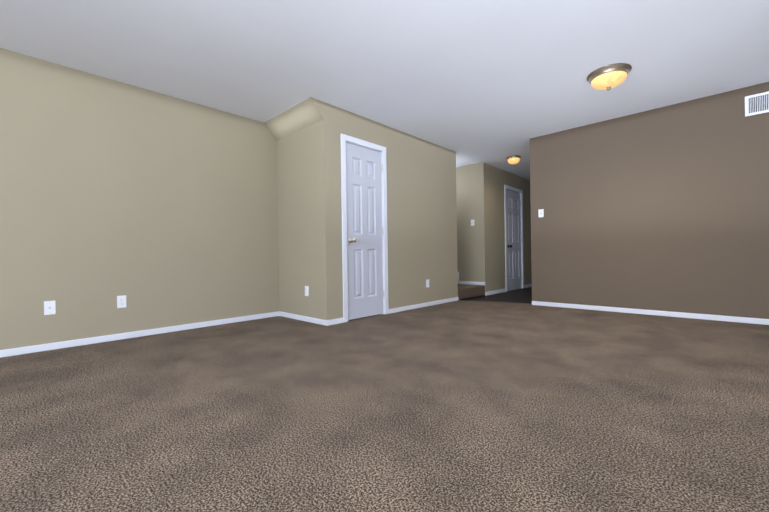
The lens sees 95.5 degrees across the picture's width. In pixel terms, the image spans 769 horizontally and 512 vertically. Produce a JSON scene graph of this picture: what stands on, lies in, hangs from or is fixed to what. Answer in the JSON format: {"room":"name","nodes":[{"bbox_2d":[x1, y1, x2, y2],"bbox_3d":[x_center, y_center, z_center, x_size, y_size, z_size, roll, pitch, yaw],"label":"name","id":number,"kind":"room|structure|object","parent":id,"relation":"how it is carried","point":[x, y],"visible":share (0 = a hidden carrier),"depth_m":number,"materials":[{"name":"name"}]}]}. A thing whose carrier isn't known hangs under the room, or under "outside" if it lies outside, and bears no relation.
{"room":"empty living room","nodes":[
{"label":"empty living room","id":0,"kind":"room"},
{"bbox_2d":[0,48,278,349],"bbox_3d":[-2.432,-0.433,3.465,0.120,2.440,8.300,-1,0,43],"label":"wall","id":1,"kind":"structure","parent":0,"point":[158,210],"depth_m":3.32,"materials":[{"name":"beige paint"}]},
{"bbox_2d":[44,301,55,314],"bbox_3d":[-2.820,0.436,2.943,0.016,0.115,0.070,-1,0,43],"label":"outlet","id":2,"kind":"object","parent":1,"relation":"attached to","point":[49,307],"visible":1,"depth_m":2.94,"materials":[{"name":"white plastic"}]},
{"bbox_2d":[117,295,125,307],"bbox_3d":[-2.485,0.432,3.303,0.009,0.115,0.070,-1,0,43],"label":"duplex electrical outlet","id":3,"kind":"object","parent":1,"relation":"attached to","point":[121,301],"visible":1,"depth_m":3.30,"materials":[{"name":"white plastic"}]},
{"bbox_2d":[0,311,278,357],"bbox_3d":[-3.243,0.771,2.495,0.012,0.058,5.510,-1,0,43],"label":"baseboard","id":4,"kind":"structure","parent":1,"relation":"attached to","point":[50,346],"depth_m":3.30,"materials":[{"name":"white wood"}]},
{"bbox_2d":[265,100,304,315],"bbox_3d":[-1.072,-0.454,4.180,0.870,2.440,0.290,-1,0,43],"label":"wall","id":5,"kind":"structure","parent":0,"point":[288,127],"depth_m":4.26,"materials":[{"name":"beige paint"}]},
{"bbox_2d":[279,311,327,325],"bbox_3d":[-0.985,0.736,4.143,1.000,0.058,0.012,-1,0,43],"label":"baseboard","id":6,"kind":"structure","parent":5,"relation":"attached to","point":[306,318],"depth_m":4.09,"materials":[{"name":"white wood"}]},
{"bbox_2d":[305,286,308,295],"bbox_3d":[-0.907,0.407,4.066,0.070,0.115,0.009,-1,0,43],"label":"outlet","id":7,"kind":"object","parent":5,"relation":"attached to","point":[306,290],"visible":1,"depth_m":4.05,"materials":[{"name":"white plastic"}]},
{"bbox_2d":[0,300,768,511],"bbox_3d":[-0.072,0.805,1.489,6.240,0.100,8.650,-1,0,43],"label":"floor carpet","id":8,"kind":"object","parent":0,"point":[468,406],"visible":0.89,"depth_m":1.64,"materials":[{"name":"brown carpet"}]},
{"bbox_2d":[0,0,768,179],"bbox_3d":[1.024,-1.834,3.227,6.990,0.260,12.740,-1,0,43],"label":"ceiling","id":9,"kind":"structure","parent":0,"point":[496,83],"depth_m":2.93,"materials":[{"name":"white paint"}]},
{"bbox_2d":[507,155,520,163],"bbox_3d":[2.254,-1.664,6.087,0.232,0.125,0.232,-1,0,43],"label":"light","id":10,"kind":"object","parent":9,"relation":"attached to","point":[514,159],"visible":1,"depth_m":6.01,"materials":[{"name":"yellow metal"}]},
{"bbox_2d":[587,63,631,90],"bbox_3d":[2.111,-1.640,3.289,0.358,0.160,0.358,-1,0,43],"label":"ceiling light","id":11,"kind":"object","parent":9,"relation":"attached to","point":[608,77],"visible":1,"depth_m":3.20,"materials":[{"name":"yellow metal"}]},
{"bbox_2d":[305,97,531,319],"bbox_3d":[1.655,-0.628,6.326,0.120,2.700,7.160,-1,0,43],"label":"wall","id":12,"kind":"structure","parent":0,"point":[421,212],"depth_m":4.80,"materials":[{"name":"beige paint"}]},
{"bbox_2d":[327,318,343,325],"bbox_3d":[-0.545,0.729,3.889,0.012,0.058,0.225,-1,0,43],"label":"baseboard","id":13,"kind":"structure","parent":12,"relation":"attached to","point":[335,321],"depth_m":3.88,"materials":[{"name":"white wood"}]},
{"bbox_2d":[340,133,388,322],"bbox_3d":[-0.267,-0.321,4.281,0.137,2.150,0.750,-1,0,43],"label":"trim","id":14,"kind":"structure","parent":12,"relation":"attached to","point":[344,138],"depth_m":4.15,"materials":[{"name":"white wood"}]},
{"bbox_2d":[346,142,383,319],"bbox_3d":[-0.214,-0.292,4.245,0.113,2.061,0.620,-1,0,43],"label":"closet door","id":15,"kind":"structure","parent":12,"relation":"in","point":[364,234],"depth_m":4.24,"materials":[{"name":"grey wood"}]},
{"bbox_2d":[389,297,457,313],"bbox_3d":[0.631,0.710,5.130,0.012,0.058,1.695,-1,0,43],"label":"baseboard","id":16,"kind":"structure","parent":12,"relation":"attached to","point":[404,308],"depth_m":5.02,"materials":[{"name":"white wood"}]},
{"bbox_2d":[485,288,505,295],"bbox_3d":[2.154,0.691,6.738,0.012,0.070,0.855,-1,0,43],"label":"baseboard","id":17,"kind":"structure","parent":12,"relation":"attached to","point":[495,291],"depth_m":6.71,"materials":[{"name":"white wood"}]},
{"bbox_2d":[504,185,523,291],"bbox_3d":[2.704,-0.364,7.417,0.137,2.162,0.910,-1,0,43],"label":"trim","id":18,"kind":"structure","parent":12,"relation":"attached to","point":[512,189],"depth_m":7.44,"materials":[{"name":"white wood"}]},
{"bbox_2d":[506,190,521,290],"bbox_3d":[2.757,-0.323,7.381,0.113,2.071,0.780,-1,0,43],"label":"door","id":19,"kind":"structure","parent":12,"relation":"in","point":[514,241],"depth_m":7.39,"materials":[{"name":"grey wood"}]},
{"bbox_2d":[456,164,479,284],"bbox_3d":[1.151,-0.622,7.161,1.740,2.700,0.120,-1,0,43],"label":"wall","id":20,"kind":"structure","parent":0,"point":[468,236],"depth_m":6.66,"materials":[{"name":"beige paint"}]},
{"bbox_2d":[458,272,484,284],"bbox_3d":[1.210,0.249,7.029,1.750,0.598,0.012,-1,0,43],"label":"baseboard","id":21,"kind":"structure","parent":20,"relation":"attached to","point":[471,283],"depth_m":6.64,"materials":[{"name":"white wood"}]},
{"bbox_2d":[458,284,484,299],"bbox_3d":[0.892,0.373,6.692,1.750,0.720,0.936,-1,0,43],"label":"step","id":22,"kind":"structure","parent":0,"point":[465,291],"depth_m":6.10,"materials":[{"name":"brown carpet"}]},
{"bbox_2d":[461,287,531,303],"bbox_3d":[3.144,0.755,6.976,1.360,0.088,4.440,-1,0,43],"label":"floor","id":23,"kind":"structure","parent":0,"point":[522,295],"depth_m":6.15,"materials":[{"name":"brown carpet"}]},
{"bbox_2d":[530,82,768,318],"bbox_3d":[3.605,-0.523,3.846,3.880,2.440,0.140,-1,0,43],"label":"wall","id":24,"kind":"structure","parent":0,"point":[665,208],"depth_m":4.10,"materials":[{"name":"brown paint"}]},
{"bbox_2d":[538,209,543,216],"bbox_3d":[2.249,-0.615,5.022,0.070,0.115,0.016,-1,0,43],"label":"light switch","id":25,"kind":"object","parent":24,"relation":"attached to","point":[540,212],"visible":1,"depth_m":5.02,"materials":[{"name":"white plastic"}]},
{"bbox_2d":[532,301,768,324],"bbox_3d":[3.571,0.668,3.793,3.880,0.058,0.012,-1,0,43],"label":"baseboard","id":26,"kind":"structure","parent":24,"relation":"attached to","point":[689,315],"depth_m":4.09,"materials":[{"name":"white wood"}]},
{"bbox_2d":[745,91,768,116],"bbox_3d":[4.002,-1.546,3.350,0.760,0.205,0.012,-1,0,43],"label":"air vent","id":27,"kind":"object","parent":24,"relation":"in","point":[755,104],"visible":1,"depth_m":3.55,"materials":[{"name":"white metal"}]}
]}

